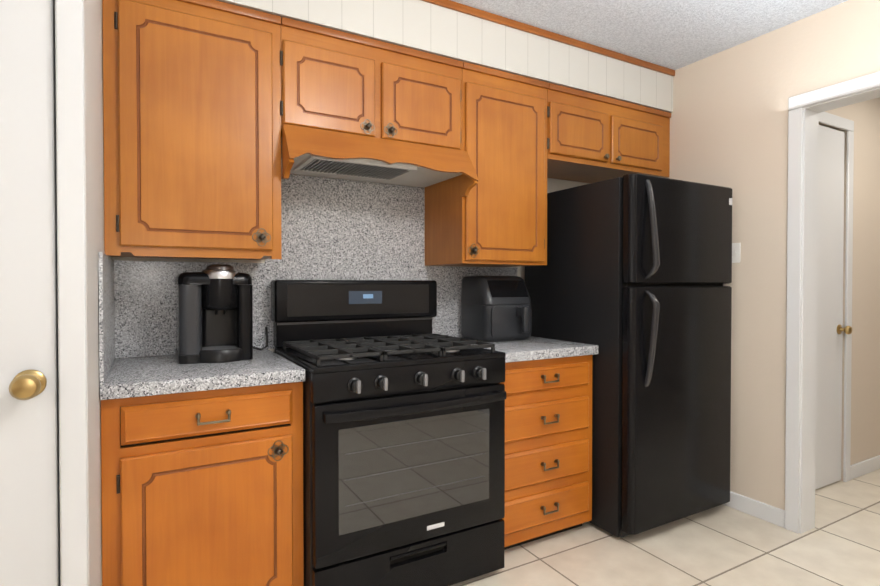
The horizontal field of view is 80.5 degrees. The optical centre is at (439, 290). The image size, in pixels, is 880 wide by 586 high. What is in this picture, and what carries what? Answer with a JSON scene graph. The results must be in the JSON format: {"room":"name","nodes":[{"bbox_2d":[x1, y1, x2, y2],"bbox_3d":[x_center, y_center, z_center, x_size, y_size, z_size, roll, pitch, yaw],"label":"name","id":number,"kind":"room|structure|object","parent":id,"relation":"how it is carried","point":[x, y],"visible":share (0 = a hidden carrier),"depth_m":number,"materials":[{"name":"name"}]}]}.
{"room":"kitchen","nodes":[
{"label":"kitchen","id":0,"kind":"room"},
{"bbox_2d":[55,0,110,585],"bbox_3d":[-1.085,-0.051,1.618,0.055,2.460,0.960,0,1,-29],"label":"wall","id":1,"kind":"structure","parent":0,"point":[93,114],"depth_m":1.37,"materials":[{"name":"grey paint"}]},
{"bbox_2d":[55,62,589,585],"bbox_3d":[-0.943,-0.060,2.307,5.070,2.460,0.100,0,1,-29],"label":"wall","id":2,"kind":"structure","parent":0,"point":[557,184],"depth_m":2.30,"materials":[{"name":"beige paint"}]},
{"bbox_2d":[102,0,281,259],"bbox_3d":[-0.938,-0.580,1.991,0.572,0.922,0.414,0,1,-29],"label":"upper cabinet","id":3,"kind":"object","parent":2,"relation":"attached to","point":[192,124],"visible":1,"depth_m":1.82,"materials":[{"name":"brown wood"}]},
{"bbox_2d":[98,173,516,384],"bbox_3d":[-0.268,-0.133,2.262,1.998,0.794,0.636,0,1,-29],"label":"backsplash","id":4,"kind":"structure","parent":2,"relation":"attached to","point":[336,229],"depth_m":2.43,"materials":[{"name":"stone"}]},
{"bbox_2d":[280,17,462,149],"bbox_3d":[-0.336,-0.831,2.328,0.818,0.430,0.414,0,1,-29],"label":"upper cabinet","id":5,"kind":"object","parent":2,"relation":"attached to","point":[337,81],"visible":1,"depth_m":2.14,"materials":[{"name":"brown wood"}]},
{"bbox_2d":[281,124,478,196],"bbox_3d":[-0.306,-0.533,2.301,0.824,0.206,0.485,0,1,-29],"label":"range hood","id":6,"kind":"object","parent":5,"relation":"attached to","point":[320,153],"visible":1,"depth_m":2.18,"materials":[{"name":"brown wood"}]},
{"bbox_2d":[425,62,548,266],"bbox_3d":[0.243,-0.589,2.658,0.508,0.922,0.414,0,1,-29],"label":"upper cabinet","id":7,"kind":"object","parent":2,"relation":"attached to","point":[496,216],"visible":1,"depth_m":2.50,"materials":[{"name":"brown wood"}]},
{"bbox_2d":[547,83,670,182],"bbox_3d":[0.876,-0.865,3.012,0.952,0.380,0.416,0,1,-29],"label":"upper cabinet","id":8,"kind":"object","parent":2,"relation":"attached to","point":[592,138],"visible":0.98,"depth_m":2.85,"materials":[{"name":"brown wood"}]},
{"bbox_2d":[217,0,672,112],"bbox_3d":[0.043,-1.173,2.559,2.850,0.242,0.405,0,1,-29],"label":"soffit","id":9,"kind":"structure","parent":0,"point":[423,26],"depth_m":2.41,"materials":[{"name":"white wood"}]},
{"bbox_2d":[422,0,674,75],"bbox_3d":[0.146,-1.274,2.376,2.850,0.034,0.014,0,1,-29],"label":"crown molding","id":10,"kind":"structure","parent":9,"relation":"attached to","point":[475,12],"depth_m":2.58,"materials":[{"name":"brown wood"}]},
{"bbox_2d":[451,0,847,69],"bbox_3d":[0.993,-1.304,1.029,7.200,0.060,4.200,0,1,-29],"label":"ceiling","id":11,"kind":"structure","parent":0,"point":[674,34],"depth_m":2.49,"materials":[{"name":"white paint"}]},
{"bbox_2d":[450,469,879,585],"bbox_3d":[0.993,1.216,1.062,7.200,0.060,4.200,0,1,-29],"label":"floor","id":12,"kind":"structure","parent":0,"point":[724,545],"depth_m":2.32,"materials":[{"name":"tile"}]},
{"bbox_2d":[100,349,305,585],"bbox_3d":[-0.877,0.722,1.926,0.596,0.905,0.640,0,1,-29],"label":"base cabinet","id":13,"kind":"object","parent":12,"relation":"on","point":[201,474],"visible":1,"depth_m":1.67,"materials":[{"name":"brown wood"}]},
{"bbox_2d":[175,264,267,363],"bbox_3d":[-0.855,0.083,2.095,0.370,0.366,0.328,0,1,-29],"label":"coffee maker","id":14,"kind":"object","parent":13,"relation":"on","point":[214,313],"visible":1,"depth_m":1.95,"materials":[{"name":"black plastic"}]},
{"bbox_2d":[271,280,505,585],"bbox_3d":[-0.225,0.563,2.200,0.801,1.216,0.747,0,1,-29],"label":"stove","id":15,"kind":"object","parent":12,"relation":"on","point":[403,445],"visible":0.96,"depth_m":1.96,"materials":[{"name":"black metal"}]},
{"bbox_2d":[462,336,597,549],"bbox_3d":[0.346,0.713,2.618,0.588,0.905,0.638,0,1,-29],"label":"base cabinet","id":16,"kind":"object","parent":12,"relation":"on","point":[547,383],"visible":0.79,"depth_m":2.37,"materials":[{"name":"brown wood"}]},
{"bbox_2d":[461,275,531,341],"bbox_3d":[0.317,0.090,2.722,0.300,0.336,0.360,0,1,-29],"label":"air fryer","id":17,"kind":"object","parent":16,"relation":"on","point":[496,308],"visible":1,"depth_m":2.64,"materials":[{"name":"grey plastic"}]},
{"bbox_2d":[525,173,731,537],"bbox_3d":[1.022,0.315,2.831,0.767,1.696,0.830,0,1,-29],"label":"refrigerator","id":18,"kind":"object","parent":12,"relation":"on","point":[632,277],"visible":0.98,"depth_m":2.50,"materials":[{"name":"black metal"}]},
{"bbox_2d":[668,0,879,509],"bbox_3d":[2.220,-0.053,1.740,0.120,2.460,4.000,0,1,-29],"label":"wall","id":19,"kind":"structure","parent":0,"point":[729,122],"depth_m":2.66,"materials":[{"name":"beige paint"}]},
{"bbox_2d":[732,243,740,262],"bbox_3d":[1.567,-0.199,2.759,0.012,0.105,0.050,0,1,-29],"label":"switch plate","id":20,"kind":"object","parent":19,"relation":"attached to","point":[736,250],"visible":0.9,"depth_m":2.75,"materials":[{"name":"white plastic"}]},
{"bbox_2d":[723,491,784,527],"bbox_3d":[2.163,1.135,1.722,0.013,0.085,3.998,0,1,-29],"label":"baseboard","id":21,"kind":"structure","parent":19,"relation":"attached to","point":[761,510],"depth_m":2.66,"materials":[{"name":"white paint"}]},
{"bbox_2d":[785,71,879,533],"bbox_3d":[2.015,0.122,2.105,0.156,2.100,1.065,0,1,-29],"label":"trim","id":22,"kind":"structure","parent":19,"relation":"attached to","point":[805,109],"depth_m":2.50,"materials":[{"name":"white paint"}]},
{"bbox_2d":[819,97,879,480],"bbox_3d":[2.579,-0.073,3.269,2.010,2.460,0.100,0,1,-29],"label":"wall","id":23,"kind":"structure","parent":0,"point":[864,116],"depth_m":3.21,"materials":[{"name":"beige paint"}]},
{"bbox_2d":[815,125,851,489],"bbox_3d":[2.130,0.102,2.951,0.712,2.103,0.099,0,1,-29],"label":"hall door","id":24,"kind":"structure","parent":23,"relation":"in","point":[830,328],"depth_m":3.06,"materials":[{"name":"white paint"}]},
{"bbox_2d":[819,112,853,481],"bbox_3d":[2.130,0.071,2.951,0.844,2.181,0.014,0,1,-29],"label":"door frame","id":25,"kind":"structure","parent":23,"relation":"attached to","point":[829,119],"depth_m":3.13,"materials":[{"name":"white paint"}]},
{"bbox_2d":[850,455,879,479],"bbox_3d":[2.624,1.115,3.245,2.008,0.085,0.013,0,1,-29],"label":"baseboard","id":26,"kind":"structure","parent":23,"relation":"attached to","point":[861,468],"depth_m":3.26,"materials":[{"name":"white paint"}]},
{"bbox_3d":[-1.744,-0.040,0.752,1.945,2.460,0.100,0,1,-29],"label":"wall","id":27,"kind":"structure","parent":0,"visible":0},
{"bbox_2d":[0,0,59,585],"bbox_3d":[-1.209,0.164,0.986,0.775,2.030,0.103,0,1,-29],"label":"pantry door","id":28,"kind":"structure","parent":27,"relation":"in","point":[29,492],"depth_m":1.16,"materials":[{"name":"grey paint"}]},
{"bbox_2d":[55,0,88,585],"bbox_3d":[-1.214,0.137,0.988,0.899,2.100,0.014,0,1,-29],"label":"door frame","id":29,"kind":"structure","parent":27,"relation":"attached to","point":[70,115],"depth_m":1.19,"materials":[{"name":"grey paint"}]}
]}

